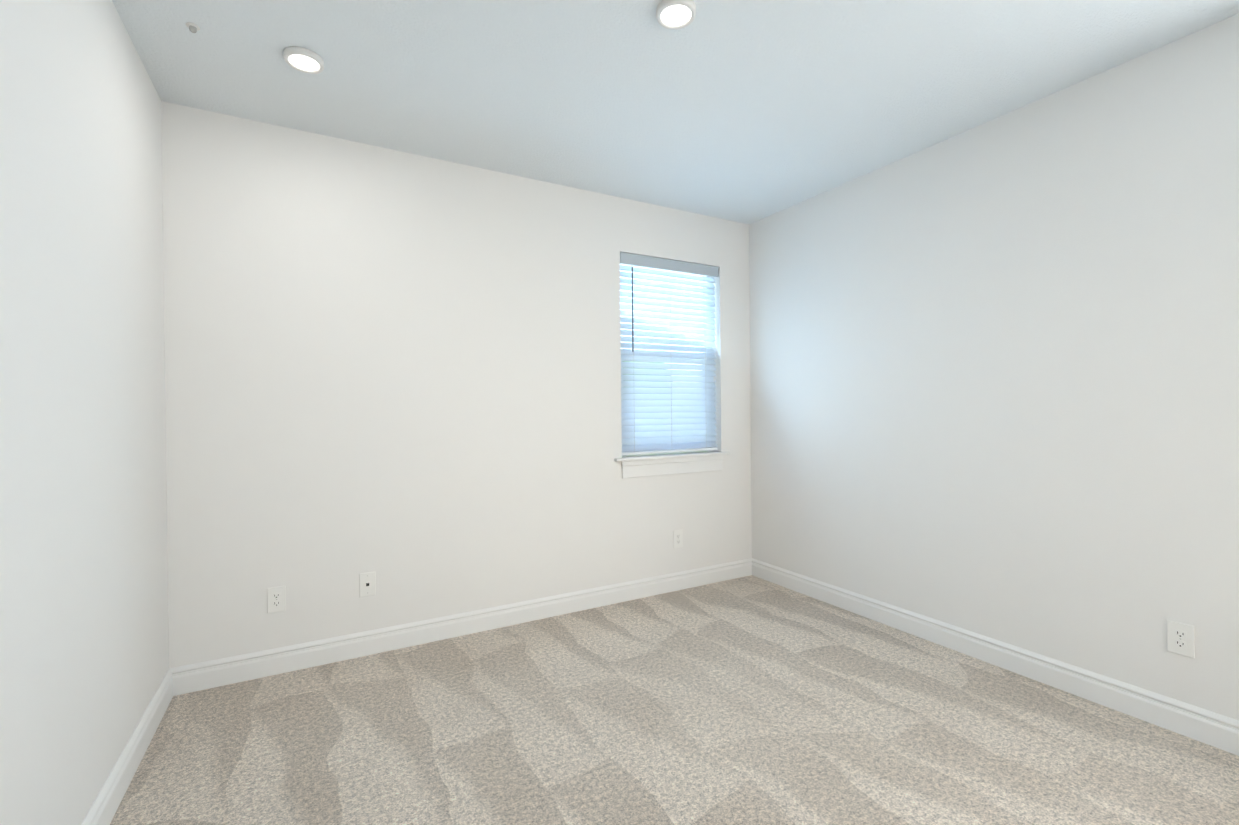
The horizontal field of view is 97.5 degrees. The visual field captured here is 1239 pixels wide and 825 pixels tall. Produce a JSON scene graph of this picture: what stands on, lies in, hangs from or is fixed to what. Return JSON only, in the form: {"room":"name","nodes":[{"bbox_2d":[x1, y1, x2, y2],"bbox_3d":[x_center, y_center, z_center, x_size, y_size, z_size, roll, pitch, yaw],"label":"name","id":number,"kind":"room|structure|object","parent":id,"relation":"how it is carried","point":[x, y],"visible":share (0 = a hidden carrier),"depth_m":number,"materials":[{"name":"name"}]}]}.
{"room":"empty bedroom","nodes":[
{"label":"empty bedroom","id":0,"kind":"room"},
{"bbox_2d":[0,0,168,824],"bbox_3d":[-1.035,-0.060,0.462,0.160,2.980,4.919,-1,0,-29],"label":"wall","id":1,"kind":"structure","parent":0,"point":[84,641],"depth_m":1.57,"materials":[{"name":"white paint"}]},
{"bbox_2d":[81,669,172,824],"bbox_3d":[-0.946,1.247,0.512,0.016,0.125,4.599,-1,0,-29],"label":"baseboard","id":2,"kind":"structure","parent":1,"relation":"attached to","point":[106,803],"depth_m":1.93,"materials":[{"name":"white paint"}]},
{"bbox_2d":[161,101,751,668],"bbox_3d":[-0.572,-0.081,3.452,3.579,2.740,0.160,-1,0,-29],"label":"wall","id":3,"kind":"structure","parent":0,"point":[397,373],"depth_m":3.00,"materials":[{"name":"white paint"}]},
{"bbox_2d":[267,586,285,612],"bbox_3d":[-1.713,0.934,2.714,0.079,0.127,0.008,-1,0,-29],"label":"electrical outlet","id":4,"kind":"object","parent":3,"relation":"attached to","point":[276,599],"visible":1,"depth_m":2.71,"materials":[{"name":"white plastic"}]},
{"bbox_2d":[359,571,375,596],"bbox_3d":[-1.352,0.922,2.917,0.079,0.127,0.008,-1,0,-29],"label":"outlet","id":5,"kind":"object","parent":3,"relation":"attached to","point":[367,583],"visible":1,"depth_m":2.92,"materials":[{"name":"white plastic"}]},
{"bbox_2d":[170,558,751,695],"bbox_3d":[-0.517,1.226,3.383,3.579,0.125,0.016,-1,0,-29],"label":"baseboard","id":6,"kind":"structure","parent":3,"relation":"attached to","point":[220,672],"depth_m":3.06,"materials":[{"name":"white paint"}]},
{"bbox_2d":[620,264,712,455],"bbox_3d":[0.323,-0.398,4.012,0.864,1.398,0.058,-1,0,-29],"label":"window","id":7,"kind":"structure","parent":3,"relation":"in","point":[680,351],"depth_m":4.07,"materials":[{"name":"clear glass"}]},
{"bbox_2d":[620,252,718,454],"bbox_3d":[0.366,-0.403,3.935,0.852,1.386,0.075,-1,0,-29],"label":"window blind","id":8,"kind":"object","parent":7,"relation":"attached to","point":[676,412],"visible":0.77,"depth_m":3.92,"materials":[{"name":"white plastic"}]},
{"bbox_2d":[614,451,730,477],"bbox_3d":[0.380,0.372,3.932,0.990,0.140,0.138,-1,0,-29],"label":"window sill","id":9,"kind":"structure","parent":3,"relation":"attached to","point":[661,464],"depth_m":3.87,"materials":[{"name":"white paint"}]},
{"bbox_2d":[673,530,682,547],"bbox_3d":[0.423,0.911,3.916,0.079,0.127,0.008,-1,0,-29],"label":"electrical outlet","id":10,"kind":"object","parent":3,"relation":"attached to","point":[678,538],"visible":1,"depth_m":3.91,"materials":[{"name":"white plastic"}]},
{"bbox_2d":[110,575,1238,824],"bbox_3d":[0.608,1.350,1.387,3.899,0.120,4.919,-1,0,-29],"label":"floor","id":11,"kind":"structure","parent":0,"point":[750,699],"depth_m":2.15,"materials":[{"name":"carpet"}]},
{"bbox_2d":[112,0,1238,223],"bbox_3d":[0.581,-1.510,1.370,3.899,0.120,4.919,-1,0,-29],"label":"ceiling","id":12,"kind":"structure","parent":0,"point":[744,110],"depth_m":2.34,"materials":[{"name":"white paint"}]},
{"bbox_2d":[186,22,199,32],"bbox_3d":[-1.583,-1.422,2.017,0.042,0.022,0.042,-1,0,-29],"label":"smoke detector","id":13,"kind":"object","parent":12,"relation":"attached to","point":[193,28],"visible":1,"depth_m":2.01,"materials":[{"name":"white plastic"}]},
{"bbox_2d":[283,46,323,73],"bbox_3d":[-1.279,-1.425,2.204,0.144,0.024,0.144,-1,0,-29],"label":"recessed light","id":14,"kind":"object","parent":12,"relation":"in","point":[304,60],"visible":0.94,"depth_m":2.19,"materials":[{"name":"white plastic"}]},
{"bbox_2d":[656,0,695,29],"bbox_3d":[0.204,-1.438,1.959,0.144,0.024,0.144,-1,0,-29],"label":"recessed light","id":15,"kind":"object","parent":12,"relation":"in","point":[675,14],"visible":1,"depth_m":1.95,"materials":[{"name":"white plastic"}]},
{"bbox_2d":[749,13,1238,720],"bbox_3d":[2.224,-0.101,2.295,0.160,2.980,4.919,-1,0,-29],"label":"wall","id":16,"kind":"structure","parent":0,"point":[995,379],"depth_m":2.57,"materials":[{"name":"white paint"}]},
{"bbox_2d":[752,559,1238,755],"bbox_3d":[2.159,1.208,2.259,0.016,0.125,4.599,-1,0,-29],"label":"baseboard","id":17,"kind":"structure","parent":16,"relation":"attached to","point":[1216,730],"depth_m":2.57,"materials":[{"name":"white paint"}]},
{"bbox_2d":[1167,620,1194,657],"bbox_3d":[2.220,0.895,2.151,0.008,0.127,0.079,-1,0,-29],"label":"electrical outlet","id":18,"kind":"object","parent":16,"relation":"attached to","point":[1180,638],"visible":1,"depth_m":2.15,"materials":[{"name":"white plastic"}]},
{"label":"outside","id":19,"kind":"structure","parent":0,"visible":0},
{"bbox_3d":[-9.992,1.526,38.317,100.000,0.100,69.830,-1,0,-29],"label":"lawn","id":20,"kind":"structure","parent":19,"visible":0},
{"bbox_2d":[623,361,670,387],"bbox_3d":[0.529,-0.734,24.805,5.078,4.374,4.740,-1,0,-29],"label":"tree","id":21,"kind":"object","parent":20,"relation":"on","point":[647,368],"depth_m":23.90,"materials":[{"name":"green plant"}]}
]}

